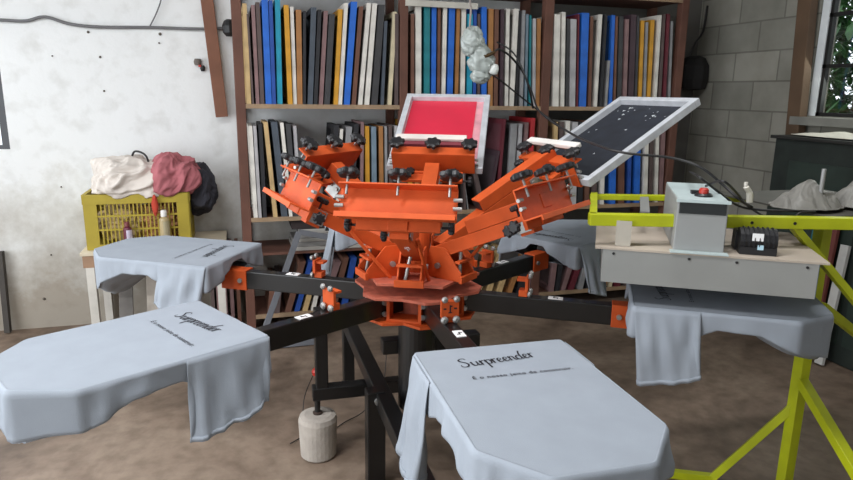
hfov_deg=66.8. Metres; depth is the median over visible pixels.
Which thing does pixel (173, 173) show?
garment
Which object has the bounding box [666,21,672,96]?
screen
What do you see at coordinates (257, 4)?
screen
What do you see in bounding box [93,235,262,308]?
t-shirt
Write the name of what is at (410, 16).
screen
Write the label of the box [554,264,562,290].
screen
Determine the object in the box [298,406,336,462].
weight
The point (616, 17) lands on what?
screen
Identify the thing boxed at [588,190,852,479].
stand
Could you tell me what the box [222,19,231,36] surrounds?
junction box
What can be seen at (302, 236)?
pack
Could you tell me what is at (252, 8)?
screen
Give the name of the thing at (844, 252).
board
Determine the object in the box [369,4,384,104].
screen
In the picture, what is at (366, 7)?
screen
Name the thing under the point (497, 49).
cable
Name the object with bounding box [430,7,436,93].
screen
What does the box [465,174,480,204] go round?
screen
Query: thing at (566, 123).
screen
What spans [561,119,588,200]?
screen
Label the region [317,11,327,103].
screen
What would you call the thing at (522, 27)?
screen
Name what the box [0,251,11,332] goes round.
pole
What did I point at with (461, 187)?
screen
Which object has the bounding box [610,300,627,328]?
socket
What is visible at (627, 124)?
silkscreen
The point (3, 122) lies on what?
window
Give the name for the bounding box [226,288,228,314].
screen
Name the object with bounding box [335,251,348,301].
screen
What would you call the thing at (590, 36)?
screen
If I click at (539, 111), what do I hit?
power cable
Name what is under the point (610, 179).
screen
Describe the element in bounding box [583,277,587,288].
screen
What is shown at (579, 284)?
screen
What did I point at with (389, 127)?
screen
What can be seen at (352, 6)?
screen
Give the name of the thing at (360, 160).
screen
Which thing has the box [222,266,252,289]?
socket
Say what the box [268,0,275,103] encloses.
screen
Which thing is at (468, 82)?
screen
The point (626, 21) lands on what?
screen
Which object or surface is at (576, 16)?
screen
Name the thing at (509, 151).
screen
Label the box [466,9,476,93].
screen
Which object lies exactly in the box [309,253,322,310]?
screen
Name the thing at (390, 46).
screen
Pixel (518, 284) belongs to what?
screen
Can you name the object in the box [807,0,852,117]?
window
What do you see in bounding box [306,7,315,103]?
screen
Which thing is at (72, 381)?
t-shirt
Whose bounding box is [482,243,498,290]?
screen
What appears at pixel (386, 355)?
cable
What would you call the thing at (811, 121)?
trim
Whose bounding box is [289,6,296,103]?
screen
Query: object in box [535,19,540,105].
screen
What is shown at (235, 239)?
screen
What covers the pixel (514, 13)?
screen
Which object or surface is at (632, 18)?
screen
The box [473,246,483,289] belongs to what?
screen
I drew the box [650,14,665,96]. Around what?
screen
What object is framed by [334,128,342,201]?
screen
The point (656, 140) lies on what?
screen
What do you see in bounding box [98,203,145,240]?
rag
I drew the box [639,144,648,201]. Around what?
screen
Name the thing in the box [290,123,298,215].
screen
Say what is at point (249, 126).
screen
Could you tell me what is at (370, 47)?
screen
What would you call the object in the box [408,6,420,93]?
screen
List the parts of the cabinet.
door, door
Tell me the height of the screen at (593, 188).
0.564 m
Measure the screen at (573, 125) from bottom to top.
0.578 m
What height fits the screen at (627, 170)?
0.551 m
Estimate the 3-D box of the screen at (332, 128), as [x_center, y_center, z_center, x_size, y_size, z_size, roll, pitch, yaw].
[-0.623,-0.469,4.184,0.075,0.557,0.346,-3,13,-16]
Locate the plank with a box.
[201,0,227,116]
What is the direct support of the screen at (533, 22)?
on the storage shelf
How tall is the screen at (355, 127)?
0.565 m
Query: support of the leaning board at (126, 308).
on the floor
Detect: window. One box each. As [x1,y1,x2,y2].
[0,73,9,148]
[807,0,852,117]
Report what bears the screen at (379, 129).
on the storage shelf
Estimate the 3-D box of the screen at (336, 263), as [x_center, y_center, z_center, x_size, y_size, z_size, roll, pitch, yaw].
[-0.672,0.258,4.341,0.147,0.313,0.362,-3,13,-16]
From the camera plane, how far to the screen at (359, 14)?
3.92 m
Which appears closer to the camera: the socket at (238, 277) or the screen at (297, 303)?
the socket at (238, 277)
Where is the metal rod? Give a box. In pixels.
[819,169,826,193]
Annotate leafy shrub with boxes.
[825,0,852,113]
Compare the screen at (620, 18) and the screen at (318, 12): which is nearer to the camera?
the screen at (318, 12)
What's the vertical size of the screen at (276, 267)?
0.218 m
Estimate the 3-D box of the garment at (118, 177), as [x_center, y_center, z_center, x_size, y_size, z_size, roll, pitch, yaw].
[-1.731,-0.387,3.833,0.465,0.237,0.396,-4,14,-21]
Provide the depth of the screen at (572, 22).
4.31 m
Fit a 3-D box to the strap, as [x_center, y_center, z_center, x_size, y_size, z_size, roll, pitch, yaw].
[-1.688,-0.486,3.804,0.119,0.081,0.019,2,13,5]
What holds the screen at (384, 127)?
on the storage shelf
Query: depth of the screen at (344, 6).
3.88 m
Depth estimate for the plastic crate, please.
3.73 m
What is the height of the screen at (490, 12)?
0.599 m
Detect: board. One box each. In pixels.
[119,287,133,317]
[146,276,157,311]
[812,230,839,359]
[814,244,850,364]
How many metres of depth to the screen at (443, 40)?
4.06 m
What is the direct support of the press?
on the floor
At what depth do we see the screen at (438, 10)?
4.05 m
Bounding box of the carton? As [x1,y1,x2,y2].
[289,220,324,228]
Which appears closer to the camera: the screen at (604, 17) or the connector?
the connector
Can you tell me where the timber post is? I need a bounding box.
[785,0,817,134]
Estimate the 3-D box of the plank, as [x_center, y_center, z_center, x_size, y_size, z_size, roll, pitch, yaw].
[-1.325,-1.242,3.998,0.142,0.952,0.068,-3,13,-16]
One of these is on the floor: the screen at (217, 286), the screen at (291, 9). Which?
the screen at (217, 286)
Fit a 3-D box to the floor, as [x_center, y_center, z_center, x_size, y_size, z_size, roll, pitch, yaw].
[-0.153,1.212,1.638,6.854,0.100,6.620,-3,13,-16]
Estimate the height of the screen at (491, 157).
0.386 m
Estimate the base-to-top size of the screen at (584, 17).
0.605 m
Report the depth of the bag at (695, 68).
4.87 m
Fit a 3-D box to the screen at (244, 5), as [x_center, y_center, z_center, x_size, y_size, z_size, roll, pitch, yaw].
[-1.087,-1.108,3.900,0.025,0.557,0.367,-3,13,-16]
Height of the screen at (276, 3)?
0.592 m
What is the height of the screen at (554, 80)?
0.586 m
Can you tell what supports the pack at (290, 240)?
on the storage shelf
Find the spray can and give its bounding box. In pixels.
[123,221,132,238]
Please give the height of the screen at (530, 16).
0.574 m
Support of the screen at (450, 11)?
on the storage shelf
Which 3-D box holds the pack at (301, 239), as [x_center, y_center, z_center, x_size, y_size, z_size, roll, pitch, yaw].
[-0.608,-0.045,4.289,0.492,0.023,0.330,-3,13,-16]
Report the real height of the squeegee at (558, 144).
0.034 m
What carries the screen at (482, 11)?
on the storage shelf
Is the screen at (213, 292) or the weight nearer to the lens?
the weight
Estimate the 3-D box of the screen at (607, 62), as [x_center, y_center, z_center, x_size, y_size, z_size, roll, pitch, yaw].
[1.186,-1.103,4.579,0.021,0.308,0.344,-3,13,-16]
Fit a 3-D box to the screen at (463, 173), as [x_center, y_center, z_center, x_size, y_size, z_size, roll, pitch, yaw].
[0.207,-0.386,4.460,0.057,0.296,0.355,-3,13,-16]
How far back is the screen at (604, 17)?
4.37 m
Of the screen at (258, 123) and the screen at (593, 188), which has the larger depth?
the screen at (593, 188)
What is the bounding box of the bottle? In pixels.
[159,210,170,235]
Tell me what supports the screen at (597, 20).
on the storage shelf
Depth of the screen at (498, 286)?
4.54 m
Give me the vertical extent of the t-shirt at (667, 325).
0.247 m
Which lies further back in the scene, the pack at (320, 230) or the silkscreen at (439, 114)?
the pack at (320, 230)
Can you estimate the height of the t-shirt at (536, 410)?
0.280 m
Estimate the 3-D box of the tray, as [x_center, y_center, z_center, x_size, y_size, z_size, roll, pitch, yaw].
[1.405,-0.136,2.294,0.500,0.006,0.500,-3,13,-16]
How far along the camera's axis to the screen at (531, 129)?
4.36 m
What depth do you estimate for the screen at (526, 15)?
4.22 m
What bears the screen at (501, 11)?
on the storage shelf
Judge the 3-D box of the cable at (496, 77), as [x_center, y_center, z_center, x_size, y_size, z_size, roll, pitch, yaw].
[0.550,-0.846,3.916,0.616,0.320,0.156,-8,16,-35]
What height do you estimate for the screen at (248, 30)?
0.502 m
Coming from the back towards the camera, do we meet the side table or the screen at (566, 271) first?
the screen at (566, 271)
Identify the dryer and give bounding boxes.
[595,182,829,298]
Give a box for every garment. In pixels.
[90,154,158,198]
[150,152,201,196]
[190,162,217,215]
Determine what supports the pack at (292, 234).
on the pack at (290, 240)
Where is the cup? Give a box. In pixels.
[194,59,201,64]
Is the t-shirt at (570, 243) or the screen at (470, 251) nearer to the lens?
the t-shirt at (570, 243)
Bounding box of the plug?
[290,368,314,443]
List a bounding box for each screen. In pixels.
[210,287,216,308]
[216,286,218,309]
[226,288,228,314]
[228,239,234,317]
[234,238,241,321]
[241,3,250,103]
[246,14,253,103]
[247,123,257,217]
[249,5,259,103]
[251,123,261,217]
[255,2,263,103]
[256,121,266,217]
[260,0,271,103]
[261,119,277,216]
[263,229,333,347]
[265,268,274,311]
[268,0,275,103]
[268,119,287,216]
[273,0,282,103]
[274,265,280,312]
[276,120,291,216]
[280,5,292,103]
[281,254,305,311]
[282,121,297,215]
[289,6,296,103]
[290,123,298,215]
[293,253,312,311]
[294,10,302,103]
[301,11,305,103]
[301,253,315,310]
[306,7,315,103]
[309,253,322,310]
[313,10,321,103]
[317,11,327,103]
[317,252,340,306]
[322,122,338,197]
[323,14,334,104]
[330,9,342,104]
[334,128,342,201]
[335,3,347,104]
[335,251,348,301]
[338,124,351,201]
[338,251,356,304]
[342,2,356,104]
[345,121,358,165]
[348,250,361,302]
[350,6,362,104]
[351,119,363,181]
[356,3,370,104]
[362,3,376,104]
[363,125,369,181]
[364,124,376,181]
[368,124,383,182]
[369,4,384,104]
[373,123,386,182]
[377,21,387,104]
[377,122,392,182]
[384,12,396,104]
[385,123,397,182]
[387,14,398,104]
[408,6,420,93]
[408,14,413,93]
[421,7,429,93]
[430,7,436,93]
[436,8,440,93]
[440,8,446,93]
[445,8,454,93]
[453,9,459,93]
[455,174,465,209]
[458,9,465,93]
[463,173,468,208]
[465,14,472,93]
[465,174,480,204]
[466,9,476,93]
[468,250,478,267]
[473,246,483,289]
[476,14,479,94]
[477,7,486,94]
[478,148,499,191]
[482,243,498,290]
[485,117,505,182]
[487,9,493,105]
[491,243,505,291]
[493,9,498,105]
[498,9,503,105]
[501,122,516,177]
[502,254,521,292]
[503,9,509,105]
[506,120,528,153]
[507,122,522,160]
[508,9,518,105]
[509,116,534,150]
[513,273,527,292]
[514,10,520,105]
[517,10,525,105]
[523,14,528,105]
[527,15,531,105]
[531,18,535,105]
[533,120,557,151]
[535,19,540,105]
[536,14,559,105]
[538,12,565,105]
[539,262,556,291]
[552,119,569,191]
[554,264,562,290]
[555,121,563,139]
[559,265,571,290]
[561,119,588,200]
[564,19,568,105]
[565,120,582,203]
[566,14,579,106]
[566,269,579,289]
[568,19,576,106]
[568,121,577,204]
[569,13,588,106]
[575,268,584,289]
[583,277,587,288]
[586,16,593,106]
[589,14,601,106]
[589,183,596,199]
[597,14,607,106]
[597,177,604,203]
[602,60,609,106]
[604,168,615,203]
[605,15,614,104]
[612,16,617,101]
[615,162,624,203]
[616,16,623,98]
[621,19,628,96]
[624,14,636,96]
[624,156,631,202]
[630,150,640,202]
[633,16,639,96]
[637,20,644,96]
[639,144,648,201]
[640,15,661,96]
[642,22,647,96]
[645,20,654,96]
[647,140,653,202]
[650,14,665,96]
[652,136,658,201]
[658,131,665,201]
[661,14,669,96]
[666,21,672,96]
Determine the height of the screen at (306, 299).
0.308 m
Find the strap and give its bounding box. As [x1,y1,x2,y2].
[131,150,148,161]
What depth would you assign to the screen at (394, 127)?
4.09 m
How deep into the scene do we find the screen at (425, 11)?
4.04 m
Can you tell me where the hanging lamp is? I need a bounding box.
[460,0,498,84]
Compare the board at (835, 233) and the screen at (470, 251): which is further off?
the screen at (470, 251)
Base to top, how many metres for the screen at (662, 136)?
0.564 m
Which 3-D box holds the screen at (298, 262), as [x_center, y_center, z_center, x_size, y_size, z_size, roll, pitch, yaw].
[-0.884,0.261,4.284,0.141,0.327,0.357,-3,13,-16]
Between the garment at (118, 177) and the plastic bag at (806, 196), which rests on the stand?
the plastic bag at (806, 196)
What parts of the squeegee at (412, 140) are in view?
handle, blade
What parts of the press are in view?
clamp knob, clamp knob, pallet arm, clamp knob, clamp knob, adjuster plate, adjuster knob, leg, adjuster knob, adjuster knob, pallet arm, adjuster plate, clamp knob, clamp knob, leg, adjuster knob, clamp knob, spring rod, leg, adjuster knob, clamp knob, clamp knob, spring rod, adjuster knob, hub plate, hub plate, head hub plate, clamp knob, adjuster knob, pallet arm, clamp knob, spring rod, adjuster knob, clamp knob, pallet arm, adjuster knob, adjuster knob, adjuster knob, adjuster knob, clamp knob, clamp knob, adjuster plate, adjuster plate, pallet arm, clamp knob, clamp knob, clamp knob, clamp knob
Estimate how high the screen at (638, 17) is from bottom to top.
0.600 m
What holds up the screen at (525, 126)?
on the storage shelf
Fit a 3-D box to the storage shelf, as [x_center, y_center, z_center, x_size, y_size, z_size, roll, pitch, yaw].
[0.290,-0.846,4.380,3.030,2.700,0.434,-3,13,-16]
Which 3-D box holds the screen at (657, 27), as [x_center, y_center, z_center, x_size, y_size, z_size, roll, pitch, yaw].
[1.550,-1.271,4.647,0.041,0.615,0.355,-3,13,-16]
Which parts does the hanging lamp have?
cord, bulb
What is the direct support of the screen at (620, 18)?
on the storage shelf
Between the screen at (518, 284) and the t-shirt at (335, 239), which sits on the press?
the t-shirt at (335, 239)
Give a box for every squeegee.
[396,134,466,147]
[527,137,581,149]
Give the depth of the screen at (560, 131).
4.40 m
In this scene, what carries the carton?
on the pack at (320, 230)
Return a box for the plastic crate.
[81,188,194,250]
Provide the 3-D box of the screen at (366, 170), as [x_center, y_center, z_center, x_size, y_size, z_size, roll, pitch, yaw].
[-0.421,-0.477,4.247,0.029,0.550,0.348,-3,13,-16]
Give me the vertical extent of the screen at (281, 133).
0.572 m
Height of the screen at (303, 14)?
0.532 m
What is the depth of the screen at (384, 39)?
3.98 m
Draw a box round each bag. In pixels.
[681,6,708,89]
[768,179,843,210]
[836,181,852,207]
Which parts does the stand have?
rail, rail, floor rail, rail, post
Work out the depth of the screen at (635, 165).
4.65 m
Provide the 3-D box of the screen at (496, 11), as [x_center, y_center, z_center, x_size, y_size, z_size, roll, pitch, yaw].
[0.395,-1.207,4.332,0.043,0.598,0.379,-3,13,-16]
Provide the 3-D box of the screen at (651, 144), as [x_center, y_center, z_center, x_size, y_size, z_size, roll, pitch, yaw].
[1.562,-0.587,4.820,0.072,0.564,0.370,-3,13,-16]
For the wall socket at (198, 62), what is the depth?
4.02 m
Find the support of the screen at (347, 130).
on the storage shelf
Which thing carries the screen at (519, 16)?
on the storage shelf
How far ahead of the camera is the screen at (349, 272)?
4.21 m
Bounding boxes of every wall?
[0,0,701,330]
[684,0,852,228]
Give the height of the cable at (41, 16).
0.062 m
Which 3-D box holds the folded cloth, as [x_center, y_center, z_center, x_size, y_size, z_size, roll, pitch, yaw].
[2.391,-0.606,3.721,0.205,0.035,0.653,-2,13,-12]
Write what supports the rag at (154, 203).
hanging from the plastic crate
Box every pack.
[289,236,364,250]
[290,232,358,246]
[294,229,327,237]
[298,228,328,232]
[299,238,326,241]
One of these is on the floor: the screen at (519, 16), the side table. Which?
the side table
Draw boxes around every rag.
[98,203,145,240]
[140,202,178,236]
[151,194,158,215]
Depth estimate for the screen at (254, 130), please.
3.90 m
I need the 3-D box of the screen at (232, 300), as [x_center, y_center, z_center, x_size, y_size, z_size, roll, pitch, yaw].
[-1.265,0.285,4.201,0.022,0.530,0.320,-3,13,-16]
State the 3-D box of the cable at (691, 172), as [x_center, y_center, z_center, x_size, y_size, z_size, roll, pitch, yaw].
[1.038,-0.148,2.030,0.449,0.120,0.300,8,15,28]
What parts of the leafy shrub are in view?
stem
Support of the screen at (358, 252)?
on the storage shelf
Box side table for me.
[80,230,227,323]
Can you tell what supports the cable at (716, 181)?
attached to the dryer
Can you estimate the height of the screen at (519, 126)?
0.566 m
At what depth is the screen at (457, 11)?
4.08 m
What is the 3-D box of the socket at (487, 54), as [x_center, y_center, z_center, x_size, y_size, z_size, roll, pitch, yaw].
[0.347,-1.023,3.577,0.072,0.047,0.024,-3,13,-16]
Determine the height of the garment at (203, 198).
0.336 m
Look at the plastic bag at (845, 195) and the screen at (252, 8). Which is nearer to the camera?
the plastic bag at (845, 195)
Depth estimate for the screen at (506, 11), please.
4.18 m
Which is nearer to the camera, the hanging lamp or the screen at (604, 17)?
the hanging lamp
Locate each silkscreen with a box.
[386,94,489,173]
[555,97,700,186]
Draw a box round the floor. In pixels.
[0,289,852,479]
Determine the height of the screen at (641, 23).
0.575 m
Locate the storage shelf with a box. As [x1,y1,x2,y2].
[230,0,689,327]
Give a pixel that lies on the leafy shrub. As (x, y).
(844, 33)
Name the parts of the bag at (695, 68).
handle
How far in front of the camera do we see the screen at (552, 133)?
4.43 m
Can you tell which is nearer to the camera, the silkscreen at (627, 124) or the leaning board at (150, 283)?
the silkscreen at (627, 124)
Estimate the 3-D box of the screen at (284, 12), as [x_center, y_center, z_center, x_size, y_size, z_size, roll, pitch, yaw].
[-0.862,-1.122,3.969,0.033,0.560,0.375,-3,13,-16]
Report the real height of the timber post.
2.895 m
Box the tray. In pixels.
[721,190,852,216]
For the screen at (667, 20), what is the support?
on the storage shelf
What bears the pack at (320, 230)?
on the pack at (302, 236)
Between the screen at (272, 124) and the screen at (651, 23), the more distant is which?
the screen at (651, 23)
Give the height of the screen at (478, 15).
0.565 m
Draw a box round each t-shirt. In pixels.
[0,301,271,443]
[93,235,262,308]
[321,226,357,275]
[395,339,674,479]
[497,220,606,296]
[624,283,833,385]
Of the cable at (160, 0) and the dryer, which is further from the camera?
the cable at (160, 0)
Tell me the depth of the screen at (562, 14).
4.29 m
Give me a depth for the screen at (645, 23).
4.46 m
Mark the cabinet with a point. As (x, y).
(798, 159)
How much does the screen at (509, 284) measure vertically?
0.292 m
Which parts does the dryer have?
panel, lid, panel, plate, blower motor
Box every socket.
[194,59,204,70]
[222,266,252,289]
[484,51,495,57]
[524,250,548,271]
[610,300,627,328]
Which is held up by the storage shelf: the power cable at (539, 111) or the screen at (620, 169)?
the screen at (620, 169)
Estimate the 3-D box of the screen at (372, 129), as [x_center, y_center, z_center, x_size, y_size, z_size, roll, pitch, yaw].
[-0.379,-0.477,4.257,0.034,0.547,0.346,-3,13,-16]
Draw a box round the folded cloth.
[793,132,852,139]
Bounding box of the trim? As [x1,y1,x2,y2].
[789,116,852,127]
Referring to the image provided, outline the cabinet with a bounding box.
[766,135,852,370]
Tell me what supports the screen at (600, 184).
on the storage shelf
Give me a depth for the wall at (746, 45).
4.58 m
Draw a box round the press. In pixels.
[222,132,627,479]
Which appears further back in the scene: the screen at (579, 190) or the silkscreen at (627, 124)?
the screen at (579, 190)
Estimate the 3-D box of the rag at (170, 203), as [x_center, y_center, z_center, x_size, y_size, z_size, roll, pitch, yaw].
[-1.614,-0.139,3.938,0.295,0.266,0.280,-3,13,-16]
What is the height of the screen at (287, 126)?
0.565 m
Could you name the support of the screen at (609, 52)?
on the storage shelf
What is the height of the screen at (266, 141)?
0.576 m
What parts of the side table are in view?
leg, leg, leg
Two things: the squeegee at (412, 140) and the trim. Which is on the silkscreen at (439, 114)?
the squeegee at (412, 140)
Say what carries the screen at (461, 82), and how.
on the storage shelf
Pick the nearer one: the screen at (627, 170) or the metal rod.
the metal rod
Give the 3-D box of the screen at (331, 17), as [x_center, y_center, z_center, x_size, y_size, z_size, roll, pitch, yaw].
[-0.632,-1.117,4.043,0.074,0.523,0.373,-3,13,-16]
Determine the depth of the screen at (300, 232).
3.93 m
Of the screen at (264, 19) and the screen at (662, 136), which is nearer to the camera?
the screen at (264, 19)
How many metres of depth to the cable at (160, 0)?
3.89 m
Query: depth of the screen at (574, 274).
4.69 m
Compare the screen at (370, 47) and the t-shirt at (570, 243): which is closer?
the t-shirt at (570, 243)
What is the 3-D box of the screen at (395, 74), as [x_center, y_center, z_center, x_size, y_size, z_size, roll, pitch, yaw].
[-0.232,-1.143,4.141,0.022,0.542,0.351,-3,13,-16]
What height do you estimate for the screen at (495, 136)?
0.596 m
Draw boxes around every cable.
[0,15,221,30]
[149,0,161,25]
[337,355,386,427]
[492,75,560,125]
[494,48,533,108]
[496,41,752,207]
[689,171,835,211]
[705,180,815,215]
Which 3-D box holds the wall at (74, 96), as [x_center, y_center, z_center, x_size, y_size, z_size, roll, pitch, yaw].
[-1.022,-1.090,4.241,6.454,3.200,0.161,-3,13,-16]
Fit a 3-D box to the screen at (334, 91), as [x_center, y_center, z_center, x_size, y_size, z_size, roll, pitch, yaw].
[-0.578,-1.131,4.043,0.062,0.552,0.354,-3,13,-16]
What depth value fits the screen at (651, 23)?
4.47 m
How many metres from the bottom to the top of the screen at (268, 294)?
0.200 m
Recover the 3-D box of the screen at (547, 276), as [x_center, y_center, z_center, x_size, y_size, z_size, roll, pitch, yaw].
[0.853,0.223,4.800,0.052,0.219,0.377,-3,13,-16]
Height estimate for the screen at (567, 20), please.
0.563 m
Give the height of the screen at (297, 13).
0.538 m

